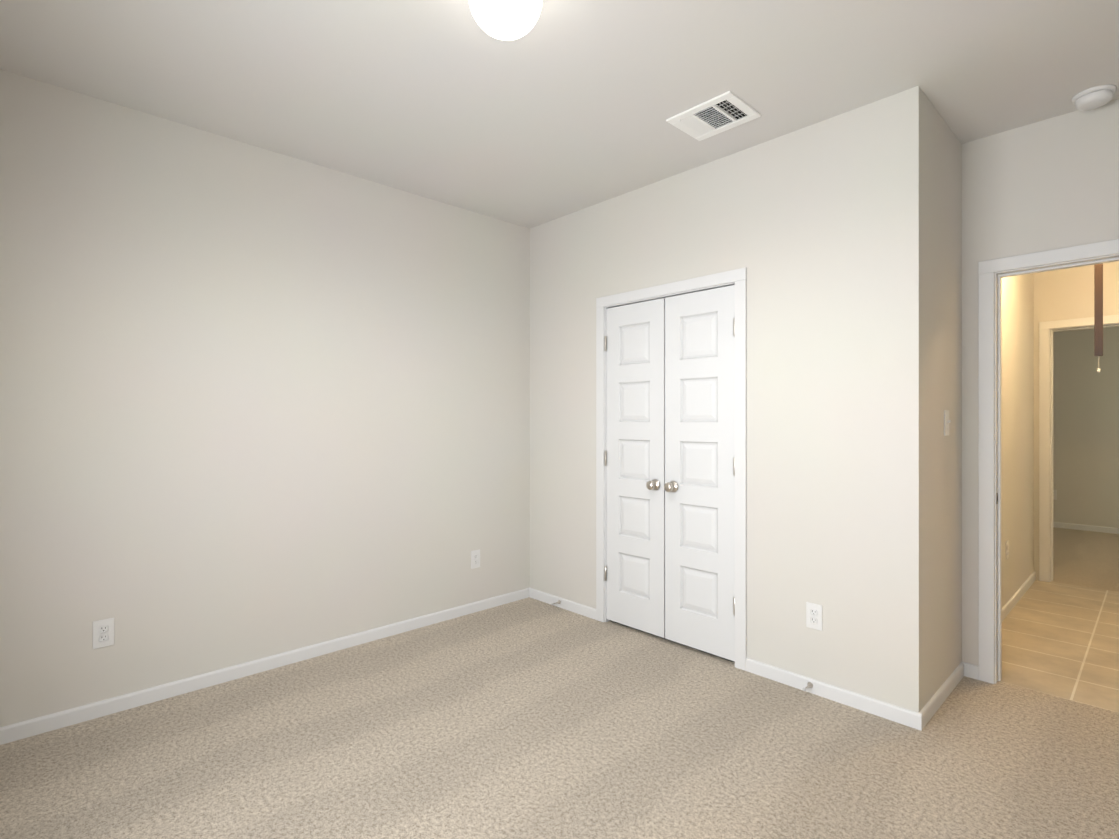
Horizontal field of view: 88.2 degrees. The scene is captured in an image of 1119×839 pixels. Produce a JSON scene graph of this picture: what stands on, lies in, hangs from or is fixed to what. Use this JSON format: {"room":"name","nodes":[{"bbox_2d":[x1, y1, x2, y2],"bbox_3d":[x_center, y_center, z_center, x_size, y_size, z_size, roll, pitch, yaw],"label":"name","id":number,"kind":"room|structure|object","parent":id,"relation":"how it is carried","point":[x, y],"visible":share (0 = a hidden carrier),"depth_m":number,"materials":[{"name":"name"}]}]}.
{"room":"empty bedroom","nodes":[
{"label":"empty bedroom","id":0,"kind":"room"},
{"bbox_2d":[0,69,529,726],"bbox_3d":[-1.219,-0.053,3.425,4.385,2.740,0.115,0,0,-44],"label":"wall","id":1,"kind":"structure","parent":0,"point":[256,403],"depth_m":2.91,"materials":[{"name":"paint"}]},
{"bbox_2d":[93,618,113,648],"bbox_3d":[-2.028,0.952,2.567,0.076,0.122,0.010,0,0,-44],"label":"electrical outlet","id":2,"kind":"object","parent":1,"relation":"attached to","point":[103,633],"visible":1,"depth_m":2.57,"materials":[{"name":"white plastic"}]},
{"bbox_2d":[0,587,529,744],"bbox_3d":[-1.448,1.283,3.118,3.400,0.067,0.013,0,0,-44],"label":"baseboard","id":3,"kind":"structure","parent":1,"relation":"attached to","point":[44,724],"depth_m":2.90,"materials":[{"name":"white wood"}]},
{"bbox_2d":[471,549,479,568],"bbox_3d":[-0.573,0.957,3.954,0.076,0.122,0.010,0,0,-44],"label":"electrical outlet","id":4,"kind":"object","parent":1,"relation":"attached to","point":[475,558],"visible":1,"depth_m":3.95,"materials":[{"name":"white plastic"}]},
{"bbox_2d":[0,597,1118,838],"bbox_3d":[0.072,1.346,2.020,4.315,0.060,3.930,0,0,-44],"label":"floor","id":5,"kind":"structure","parent":0,"point":[528,717],"depth_m":2.26,"materials":[{"name":"beige carpet"}]},
{"bbox_2d":[0,0,1118,227],"bbox_3d":[2.641,-1.483,3.505,10.080,0.120,5.330,0,0,-44],"label":"ceiling","id":6,"kind":"structure","parent":0,"point":[560,108],"depth_m":2.37,"materials":[{"name":"paint"}]},
{"bbox_2d":[469,0,541,39],"bbox_3d":[-0.174,-1.333,1.856,0.248,0.181,0.248,0,0,-44],"label":"ceiling light","id":7,"kind":"object","parent":6,"relation":"attached to","point":[507,19],"visible":1,"depth_m":1.82,"materials":[{"name":"white glass"}]},
{"bbox_2d":[666,91,760,140],"bbox_3d":[0.723,-1.413,2.712,0.285,0.021,0.335,0,0,-44],"label":"ceiling vent","id":8,"kind":"object","parent":6,"relation":"in","point":[725,111],"visible":0.98,"depth_m":2.70,"materials":[{"name":"white"}]},
{"bbox_2d":[1072,84,1116,110],"bbox_3d":[2.335,-1.398,2.522,0.145,0.051,0.145,0,0,-44],"label":"smoke detector","id":9,"kind":"object","parent":6,"relation":"attached to","point":[1095,97],"visible":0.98,"depth_m":2.49,"materials":[{"name":"white plastic"}]},
{"bbox_2d":[1094,263,1102,371],"bbox_3d":[3.252,-0.853,3.480,0.016,1.140,0.038,0,0,-44],"label":"pull cord","id":10,"kind":"object","parent":6,"relation":"hanging from","point":[1098,310],"visible":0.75,"depth_m":3.48,"materials":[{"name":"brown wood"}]},
{"bbox_2d":[530,86,925,712],"bbox_3d":[0.696,-0.053,3.418,0.115,2.740,2.540,0,0,-44],"label":"wall","id":11,"kind":"structure","parent":0,"point":[831,235],"depth_m":2.81,"materials":[{"name":"paint"}]},
{"bbox_2d":[529,588,595,619],"bbox_3d":[0.010,1.284,4.043,0.013,0.067,0.688,0,0,-44],"label":"baseboard","id":12,"kind":"structure","parent":11,"relation":"attached to","point":[578,608],"depth_m":4.01,"materials":[{"name":"white wood"}]},
{"bbox_2d":[605,298,664,637],"bbox_3d":[0.447,0.288,3.576,0.103,2.015,0.462,0,0,-44],"label":"closet door","id":13,"kind":"structure","parent":11,"relation":"in","point":[635,464],"depth_m":3.58,"materials":[{"name":"white wood"}]},
{"bbox_2d":[596,267,746,670],"bbox_3d":[0.654,0.260,3.449,0.132,2.114,1.062,0,0,-44],"label":"trim","id":14,"kind":"structure","parent":11,"relation":"attached to","point":[737,278],"depth_m":3.10,"materials":[{"name":"white wood"}]},
{"bbox_2d":[664,285,734,660],"bbox_3d":[0.773,0.287,3.236,0.103,2.015,0.462,0,0,-44],"label":"closet door","id":15,"kind":"structure","parent":11,"relation":"in","point":[699,486],"depth_m":3.24,"materials":[{"name":"white wood"}]},
{"bbox_2d":[802,682,812,690],"bbox_3d":[1.180,1.279,2.753,0.075,0.028,0.028,0,0,-44],"label":"door stop","id":16,"kind":"object","parent":11,"relation":"attached to","point":[809,684],"visible":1,"depth_m":2.77,"materials":[{"name":"silver metal"}]},
{"bbox_2d":[806,602,821,630],"bbox_3d":[1.223,0.947,2.773,0.010,0.122,0.076,0,0,-44],"label":"electrical outlet","id":17,"kind":"object","parent":11,"relation":"attached to","point":[813,616],"visible":1,"depth_m":2.77,"materials":[{"name":"white plastic"}]},
{"bbox_2d":[746,658,921,730],"bbox_3d":[1.258,1.283,2.735,0.013,0.067,0.803,0,0,-44],"label":"baseboard","id":18,"kind":"structure","parent":11,"relation":"attached to","point":[895,713],"depth_m":2.68,"materials":[{"name":"white wood"}]},
{"bbox_2d":[926,96,1033,703],"bbox_3d":[2.720,-0.053,3.687,3.185,2.740,0.135,0,0,-44],"label":"wall","id":19,"kind":"structure","parent":0,"point":[943,393],"depth_m":2.85,"materials":[{"name":"paint"}]},
{"bbox_2d":[919,662,963,728],"bbox_3d":[1.808,1.283,2.714,0.755,0.067,0.013,0,0,-44],"label":"baseboard","id":20,"kind":"structure","parent":19,"relation":"attached to","point":[931,707],"depth_m":2.67,"materials":[{"name":"white wood"}]},
{"bbox_2d":[944,410,950,435],"bbox_3d":[1.860,0.017,2.759,0.076,0.122,0.021,0,0,-44],"label":"light switch","id":21,"kind":"object","parent":19,"relation":"attached to","point":[947,421],"visible":1,"depth_m":2.75,"materials":[{"name":"white plastic"}]},
{"bbox_2d":[1006,540,1008,558],"bbox_3d":[3.054,0.887,3.933,0.076,0.122,0.010,0,0,-44],"label":"outlet","id":22,"kind":"object","parent":19,"relation":"attached to","point":[1007,549],"visible":1,"depth_m":3.93,"materials":[{"name":"white plastic"}]},
{"bbox_2d":[1002,572,1035,620],"bbox_3d":[3.030,1.284,3.908,2.430,0.067,0.013,0,0,-44],"label":"baseboard","id":23,"kind":"structure","parent":19,"relation":"attached to","point":[1011,603],"depth_m":4.18,"materials":[{"name":"white wood"}]},
{"bbox_2d":[962,99,1118,665],"bbox_3d":[1.576,-0.053,3.589,0.115,2.740,3.508,0,0,-44],"label":"wall","id":24,"kind":"structure","parent":0,"point":[1055,182],"depth_m":2.82,"materials":[{"name":"paint"}]},
{"bbox_2d":[963,662,978,679],"bbox_3d":[2.098,1.283,2.948,0.013,0.067,0.074,0,0,-44],"label":"baseboard","id":25,"kind":"structure","parent":24,"relation":"attached to","point":[971,670],"depth_m":2.94,"materials":[{"name":"white wood"}]},
{"bbox_2d":[978,239,1118,683],"bbox_3d":[2.498,0.260,2.622,0.149,2.114,0.951,0,0,-44],"label":"trim","id":26,"kind":"structure","parent":24,"relation":"attached to","point":[992,273],"depth_m":2.89,"materials":[{"name":"white wood"}]},
{"bbox_2d":[1000,580,1118,712],"bbox_3d":[3.391,1.347,3.500,2.530,0.060,1.330,0,0,-44],"label":"floor","id":27,"kind":"structure","parent":0,"point":[1061,640],"depth_m":3.39,"materials":[{"name":"beige tile"}]},
{"bbox_2d":[1034,261,1118,579],"bbox_3d":[3.708,-0.052,5.041,0.115,2.740,2.550,0,0,-44],"label":"wall","id":28,"kind":"structure","parent":0,"point":[1070,293],"depth_m":4.63,"materials":[{"name":"paint"}]},
{"bbox_2d":[1039,315,1118,581],"bbox_3d":[4.299,0.261,4.421,0.149,2.114,0.951,0,0,-44],"label":"door frame","id":29,"kind":"structure","parent":28,"relation":"attached to","point":[1047,329],"depth_m":4.68,"materials":[{"name":"white wood"}]},
{"bbox_2d":[1051,527,1118,591],"bbox_3d":[5.428,1.348,5.541,3.235,0.060,4.430,0,0,-44],"label":"floor","id":30,"kind":"structure","parent":0,"point":[1090,559],"depth_m":5.47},
{"bbox_2d":[1053,326,1118,527],"bbox_3d":[6.556,-0.051,6.619,0.115,2.740,4.200,0,0,-44],"label":"wall","id":31,"kind":"structure","parent":0,"point":[1085,439],"depth_m":6.86,"materials":[{"name":"paint"}]},
{"bbox_2d":[1053,490,1056,499],"bbox_3d":[6.042,0.919,7.067,0.010,0.122,0.076,0,0,-44],"label":"outlet","id":32,"kind":"object","parent":31,"relation":"attached to","point":[1054,494],"visible":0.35,"depth_m":7.05,"materials":[{"name":"white plastic"}]},
{"bbox_2d":[1053,522,1118,533],"bbox_3d":[6.510,1.285,6.574,0.013,0.067,4.200,0,0,-44],"label":"baseboard","id":33,"kind":"structure","parent":31,"relation":"attached to","point":[1086,527],"depth_m":6.84,"materials":[{"name":"white wood"}]}
]}

